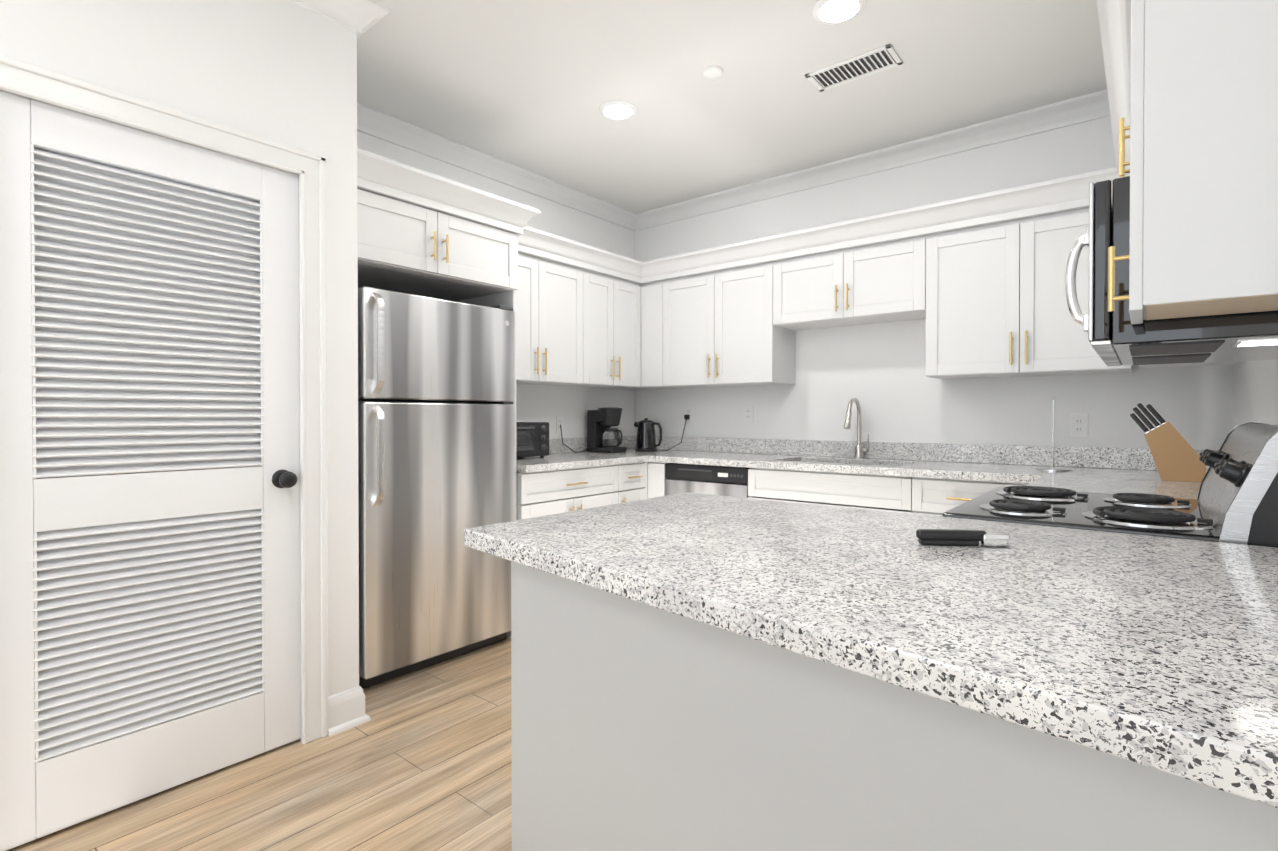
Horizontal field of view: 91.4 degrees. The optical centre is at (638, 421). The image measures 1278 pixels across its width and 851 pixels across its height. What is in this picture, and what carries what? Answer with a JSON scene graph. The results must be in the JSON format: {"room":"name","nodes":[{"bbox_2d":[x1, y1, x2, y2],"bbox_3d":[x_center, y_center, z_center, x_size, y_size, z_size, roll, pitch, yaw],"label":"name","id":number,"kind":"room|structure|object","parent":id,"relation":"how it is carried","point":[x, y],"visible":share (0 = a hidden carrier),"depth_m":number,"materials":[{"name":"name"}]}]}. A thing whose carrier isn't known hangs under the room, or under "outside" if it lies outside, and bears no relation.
{"room":"kitchen","nodes":[
{"label":"kitchen","id":0,"kind":"room"},
{"bbox_2d":[0,0,358,696],"bbox_3d":[-2.606,-0.204,1.154,0.800,2.740,3.855,0,1,39],"label":"wall","id":1,"kind":"structure","parent":0,"point":[282,70],"depth_m":2.18,"materials":[{"name":"white paint"}]},
{"bbox_2d":[0,90,300,850],"bbox_3d":[-1.462,0.133,1.918,0.105,2.028,0.816,0,1,39],"label":"closet door","id":2,"kind":"structure","parent":1,"relation":"in","point":[150,603],"depth_m":1.89,"materials":[{"name":"white paint"}]},
{"bbox_2d":[0,54,327,744],"bbox_3d":[-1.502,0.098,1.950,0.140,2.122,0.975,0,1,39],"label":"door frame","id":3,"kind":"structure","parent":1,"relation":"attached to","point":[35,82],"depth_m":2.23,"materials":[{"name":"white paint"}]},
{"bbox_2d":[290,0,389,36],"bbox_3d":[-2.233,-1.523,0.898,0.088,0.098,3.943,0,1,39],"label":"crown molding","id":4,"kind":"structure","parent":1,"relation":"attached to","point":[359,17],"depth_m":2.33,"materials":[{"name":"white paint"}]},
{"bbox_2d":[328,686,370,735],"bbox_3d":[-2.573,1.099,1.157,0.800,0.134,3.885,0,1,39],"label":"baseboard","id":5,"kind":"structure","parent":1,"relation":"attached to","point":[346,710],"depth_m":2.35,"materials":[{"name":"white paint"}]},
{"bbox_2d":[7,637,511,850],"bbox_3d":[-0.696,1.194,1.414,3.750,0.060,6.650,0,1,39],"label":"floor","id":6,"kind":"structure","parent":0,"point":[421,760],"depth_m":1.96,"materials":[{"name":"brown wood"}]},
{"bbox_2d":[358,286,514,688],"bbox_3d":[-1.100,0.279,3.098,0.630,1.742,0.815,0,1,39],"label":"refrigerator","id":7,"kind":"object","parent":6,"relation":"on","point":[436,428],"visible":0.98,"depth_m":2.86,"materials":[{"name":"grey metal"}]},
{"bbox_2d":[357,189,517,637],"bbox_3d":[-1.151,0.085,3.081,0.626,2.130,0.963,0,1,39],"label":"cabinet","id":8,"kind":"object","parent":6,"relation":"on","point":[403,247],"visible":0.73,"depth_m":2.96,"materials":[{"name":"white paint"}]},
{"bbox_2d":[357,148,544,243],"bbox_3d":[-0.889,-1.044,2.912,0.108,0.128,1.042,0,1,39],"label":"crown molding","id":9,"kind":"structure","parent":8,"relation":"attached to","point":[387,177],"depth_m":2.87,"materials":[{"name":"white paint"}]},
{"bbox_2d":[511,561,614,850],"bbox_3d":[0.080,0.725,1.475,0.393,0.876,1.036,0,1,39],"label":"peninsula panel","id":10,"kind":"object","parent":6,"relation":"on","point":[543,604],"depth_m":1.26,"materials":[{"name":"grey"}]},
{"bbox_2d":[516,462,646,519],"bbox_3d":[-0.503,0.706,3.871,0.642,0.876,1.068,0,1,39],"label":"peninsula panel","id":11,"kind":"object","parent":6,"relation":"on","point":[542,493],"visible":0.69,"depth_m":3.60,"materials":[{"name":"white paint"}]},
{"bbox_2d":[516,437,647,472],"bbox_3d":[-0.512,0.193,3.852,0.647,0.142,1.030,0,1,39],"label":"countertop","id":12,"kind":"structure","parent":11,"relation":"on","point":[560,457],"depth_m":3.88,"materials":[{"name":"stone"}]},
{"bbox_2d":[516,422,548,457],"bbox_3d":[-0.774,0.032,3.755,0.348,0.384,0.400,0,1,39],"label":"toaster oven","id":13,"kind":"object","parent":12,"relation":"on","point":[532,439],"visible":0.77,"depth_m":3.70,"materials":[{"name":"black metal"}]},
{"bbox_2d":[560,407,626,452],"bbox_3d":[-0.302,0.060,4.354,0.289,0.318,0.411,0,1,39],"label":"coffee maker","id":14,"kind":"object","parent":12,"relation":"on","point":[603,435],"visible":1,"depth_m":4.38,"materials":[{"name":"black plastic"}]},
{"bbox_2d":[647,462,668,498],"bbox_3d":[0.067,0.701,4.487,0.744,0.876,0.608,0,1,39],"label":"peninsula panel","id":15,"kind":"object","parent":6,"relation":"on","point":[656,478],"depth_m":4.06,"materials":[{"name":"white paint"}]},
{"bbox_2d":[620,398,1218,482],"bbox_3d":[1.102,0.163,3.619,3.446,0.608,0.643,0,1,39],"label":"countertop","id":16,"kind":"structure","parent":15,"relation":"on","point":[972,462],"depth_m":3.65,"materials":[{"name":"stone"}]},
{"bbox_2d":[634,415,689,451],"bbox_3d":[0.154,0.084,4.581,0.307,0.267,0.330,0,1,39],"label":"kettle","id":17,"kind":"object","parent":16,"relation":"on","point":[646,438],"visible":1,"depth_m":4.50,"materials":[{"name":"black plastic"}]},
{"bbox_2d":[844,398,868,458],"bbox_3d":[1.284,0.042,3.689,0.093,0.367,0.243,0,1,39],"label":"faucet","id":18,"kind":"object","parent":16,"relation":"on","point":[860,448],"depth_m":3.75,"materials":[{"name":"silver metal"}]},
{"bbox_2d":[1035,397,1070,470],"bbox_3d":[1.959,0.057,2.952,0.144,0.347,0.144,0,1,39],"label":"paper towel holder","id":19,"kind":"object","parent":16,"relation":"on","point":[1052,468],"visible":1,"depth_m":2.95,"materials":[{"name":"silver metal"}]},
{"bbox_2d":[1130,403,1205,481],"bbox_3d":[2.125,0.080,2.514,0.231,0.308,0.110,0,1,39],"label":"knife block","id":20,"kind":"object","parent":16,"relation":"on","point":[1176,456],"visible":0.98,"depth_m":2.47,"materials":[{"name":"brown wood"}]},
{"bbox_2d":[1008,446,1215,498],"bbox_3d":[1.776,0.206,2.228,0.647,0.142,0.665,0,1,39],"label":"countertop","id":21,"kind":"structure","parent":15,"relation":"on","point":[1092,471],"depth_m":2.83,"materials":[{"name":"stone"}]},
{"bbox_2d":[575,595,744,850],"bbox_3d":[0.285,0.726,1.308,0.371,0.876,1.036,0,1,39],"label":"peninsula panel","id":22,"kind":"object","parent":6,"relation":"on","point":[637,726],"depth_m":1.03,"materials":[{"name":"grey"}]},
{"bbox_2d":[464,492,1277,807],"bbox_3d":[0.392,0.265,1.202,1.498,0.040,1.095,0,1,39],"label":"countertop","id":23,"kind":"structure","parent":22,"relation":"on","point":[1156,652],"depth_m":0.85,"materials":[{"name":"stone"}]},
{"bbox_2d":[916,529,1009,546],"bbox_3d":[0.637,0.229,1.235,0.170,0.030,0.036,0,0,5],"label":"marker","id":24,"kind":"object","parent":23,"relation":"on","point":[944,537],"visible":1,"depth_m":1.22,"materials":[{"name":"black plastic"}]},
{"bbox_2d":[665,463,748,497],"bbox_3d":[0.570,0.706,4.039,0.600,0.872,0.553,0,1,39],"label":"dishwasher","id":25,"kind":"object","parent":6,"relation":"on","point":[712,480],"visible":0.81,"depth_m":3.81,"materials":[{"name":"grey metal"}]},
{"bbox_2d":[895,476,1027,515],"bbox_3d":[1.695,0.711,3.164,0.548,0.876,0.608,0,1,39],"label":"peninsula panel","id":26,"kind":"object","parent":6,"relation":"on","point":[927,496],"depth_m":3.00,"materials":[{"name":"white paint"}]},
{"bbox_2d":[723,637,1277,850],"bbox_3d":[0.682,0.729,0.985,0.770,0.876,1.036,0,1,39],"label":"peninsula panel","id":27,"kind":"object","parent":6,"relation":"on","point":[818,755],"depth_m":0.71,"materials":[{"name":"grey"}]},
{"bbox_2d":[943,422,1277,547],"bbox_3d":[1.270,0.582,1.712,0.755,1.159,0.759,0,1,39],"label":"range","id":28,"kind":"object","parent":6,"relation":"on","point":[1235,501],"visible":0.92,"depth_m":1.47,"materials":[{"name":"grey metal"}]},
{"bbox_2d":[357,131,634,438],"bbox_3d":[-2.091,-0.215,2.517,0.120,2.740,6.620,0,1,39],"label":"wall","id":29,"kind":"structure","parent":0,"point":[550,403],"depth_m":4.29,"materials":[{"name":"white paint"}]},
{"bbox_2d":[357,103,637,228],"bbox_3d":[-0.867,-1.547,3.847,0.088,0.098,2.535,0,1,39],"label":"crown molding","id":30,"kind":"structure","parent":29,"relation":"attached to","point":[372,122],"depth_m":3.75,"materials":[{"name":"white paint"}]},
{"bbox_2d":[516,253,591,386],"bbox_3d":[-0.706,-0.614,3.863,0.323,0.745,0.818,0,1,39],"label":"upper cabinet","id":31,"kind":"object","parent":29,"relation":"attached to","point":[576,327],"depth_m":3.84,"materials":[{"name":"white paint"}]},
{"bbox_2d":[556,416,563,432],"bbox_3d":[-0.546,0.020,4.318,0.007,0.116,0.072,0,1,39],"label":"electrical outlet","id":32,"kind":"object","parent":29,"relation":"attached to","point":[559,420],"visible":0.83,"depth_m":4.31,"materials":[{"name":"white plastic"}]},
{"bbox_2d":[580,272,640,387],"bbox_3d":[-0.317,-0.618,4.342,0.323,0.745,0.654,0,1,39],"label":"upper cabinet","id":33,"kind":"object","parent":29,"relation":"attached to","point":[616,303],"depth_m":4.28,"materials":[{"name":"white paint"}]},
{"bbox_2d":[518,232,644,283],"bbox_3d":[-0.428,-1.052,3.898,0.120,0.128,1.286,0,1,39],"label":"crown molding","id":34,"kind":"structure","parent":33,"relation":"attached to","point":[554,248],"depth_m":3.99,"materials":[{"name":"white paint"}]},
{"bbox_2d":[357,0,1106,213],"bbox_3d":[-0.696,-1.616,1.391,3.750,0.080,6.650,0,1,39],"label":"ceiling","id":35,"kind":"structure","parent":0,"point":[533,86],"depth_m":2.90,"materials":[{"name":"white paint"}]},
{"bbox_2d":[599,100,636,119],"bbox_3d":[-0.107,-1.582,3.187,0.196,0.016,0.196,0,1,39],"label":"recessed light","id":36,"kind":"object","parent":35,"relation":"in","point":[618,110],"visible":1,"depth_m":3.16,"materials":[{"name":"white paint"}]},
{"bbox_2d":[703,65,722,79],"bbox_3d":[0.336,-1.577,2.828,0.090,0.022,0.090,0,1,39],"label":"smoke detector","id":37,"kind":"object","parent":35,"relation":"attached to","point":[714,72],"visible":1,"depth_m":2.81,"materials":[{"name":"white plastic"}]},
{"bbox_2d":[812,0,865,24],"bbox_3d":[0.765,-1.576,2.389,0.196,0.016,0.196,0,1,39],"label":"recessed light","id":38,"kind":"object","parent":35,"relation":"in","point":[831,12],"visible":1,"depth_m":2.39,"materials":[{"name":"white paint"}]},
{"bbox_2d":[805,44,902,91],"bbox_3d":[0.963,-1.582,2.807,0.380,0.010,0.180,0,1,39],"label":"ceiling vent","id":39,"kind":"object","parent":35,"relation":"in","point":[880,59],"visible":1,"depth_m":2.80,"materials":[{"name":"white metal"}]},
{"bbox_2d":[768,498,908,510],"bbox_3d":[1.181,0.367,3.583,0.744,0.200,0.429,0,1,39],"label":"cabinet","id":40,"kind":"object","parent":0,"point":[768,498],"depth_m":3.38,"materials":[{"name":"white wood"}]},
{"bbox_2d":[635,116,1232,449],"bbox_3d":[1.391,-0.227,3.875,3.570,2.740,0.120,0,1,39],"label":"wall","id":41,"kind":"structure","parent":0,"point":[877,371],"depth_m":3.62,"materials":[{"name":"white paint"}]},
{"bbox_2d":[610,284,657,389],"bbox_3d":[-0.009,-0.621,4.721,0.323,0.745,0.323,0,1,39],"label":"upper cabinet","id":42,"kind":"object","parent":41,"relation":"attached to","point":[634,388],"depth_m":4.49,"materials":[{"name":"white paint"}]},
{"bbox_2d":[640,169,1108,284],"bbox_3d":[1.086,-1.049,3.589,2.860,0.128,0.108,0,1,39],"label":"crown molding","id":43,"kind":"structure","parent":42,"relation":"attached to","point":[1070,193],"depth_m":3.34,"materials":[{"name":"white paint"}]},
{"bbox_2d":[642,280,674,388],"bbox_3d":[0.215,-0.620,4.539,0.254,0.745,0.323,0,1,39],"label":"upper cabinet","id":44,"kind":"object","parent":41,"relation":"attached to","point":[655,295],"depth_m":4.41,"materials":[{"name":"white paint"}]},
{"bbox_2d":[685,406,692,421],"bbox_3d":[0.369,-0.052,4.625,0.072,0.116,0.007,0,1,39],"label":"electrical outlet","id":45,"kind":"object","parent":41,"relation":"attached to","point":[688,410],"visible":0.75,"depth_m":4.62,"materials":[{"name":"white plastic"}]},
{"bbox_2d":[670,262,794,387],"bbox_3d":[0.596,-0.617,4.230,0.845,0.745,0.323,0,1,39],"label":"upper cabinet","id":46,"kind":"object","parent":41,"relation":"attached to","point":[723,333],"depth_m":4.05,"materials":[{"name":"white paint"}]},
{"bbox_2d":[744,406,752,422],"bbox_3d":[0.757,-0.050,4.309,0.072,0.116,0.007,0,1,39],"label":"electrical outlet","id":47,"kind":"object","parent":41,"relation":"attached to","point":[748,414],"visible":1,"depth_m":4.31,"materials":[{"name":"white plastic"}]},
{"bbox_2d":[774,236,925,331],"bbox_3d":[1.266,-0.788,3.684,0.882,0.395,0.323,0,1,39],"label":"upper cabinet","id":48,"kind":"object","parent":41,"relation":"attached to","point":[882,282],"depth_m":3.54,"materials":[{"name":"white paint"}]},
{"bbox_2d":[630,89,1109,230],"bbox_3d":[1.244,-1.547,3.850,3.360,0.098,0.088,0,1,39],"label":"crown molding","id":49,"kind":"structure","parent":41,"relation":"attached to","point":[1092,106],"depth_m":3.63,"materials":[{"name":"white paint"}]},
{"bbox_2d":[549,436,1218,471],"bbox_3d":[0.777,0.178,3.219,3.446,0.102,1.673,0,1,39],"label":"backsplash","id":50,"kind":"structure","parent":41,"relation":"attached to","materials":[{"name":"stone"}]},
{"bbox_2d":[922,208,1132,378],"bbox_3d":[1.939,-0.608,3.138,0.853,0.745,0.323,0,1,39],"label":"upper cabinet","id":51,"kind":"object","parent":41,"relation":"attached to","point":[987,301],"depth_m":3.05,"materials":[{"name":"white paint"}]},
{"bbox_2d":[1070,414,1087,436],"bbox_3d":[2.208,0.020,3.131,0.072,0.116,0.007,0,1,39],"label":"electrical outlet","id":52,"kind":"object","parent":41,"relation":"attached to","point":[1078,425],"visible":1,"depth_m":3.13,"materials":[{"name":"white plastic"}]},
{"bbox_2d":[1097,0,1130,186],"bbox_3d":[1.488,-1.035,1.886,0.128,0.128,1.988,0,1,39],"label":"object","id":53,"kind":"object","parent":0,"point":[1114,15],"depth_m":1.82,"materials":[{"name":"white paint"}]},
{"bbox_2d":[1233,360,1277,427],"bbox_3d":[0.642,-0.197,0.219,0.120,2.740,6.500,0,1,39],"label":"wall","id":54,"kind":"structure","parent":0,"point":[1255,391],"depth_m":2.19,"materials":[{"name":"white paint"}]},
{"bbox_2d":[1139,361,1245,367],"bbox_3d":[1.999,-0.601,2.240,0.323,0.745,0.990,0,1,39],"label":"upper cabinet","id":55,"kind":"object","parent":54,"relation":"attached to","point":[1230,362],"depth_m":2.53,"materials":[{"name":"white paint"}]},
{"bbox_2d":[1065,176,1277,365],"bbox_3d":[1.396,-0.356,1.602,0.447,0.373,0.758,0,1,39],"label":"microwave","id":56,"kind":"object","parent":55,"relation":"attached to","point":[1116,337],"visible":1,"depth_m":1.40,"materials":[{"name":"black metal"}]},
{"bbox_2d":[1120,0,1277,323],"bbox_3d":[1.121,-0.590,1.160,0.323,0.748,0.230,0,1,39],"label":"upper cabinet","id":57,"kind":"object","parent":54,"relation":"attached to","point":[1203,161],"depth_m":1.11,"materials":[{"name":"white paint"}]}
]}

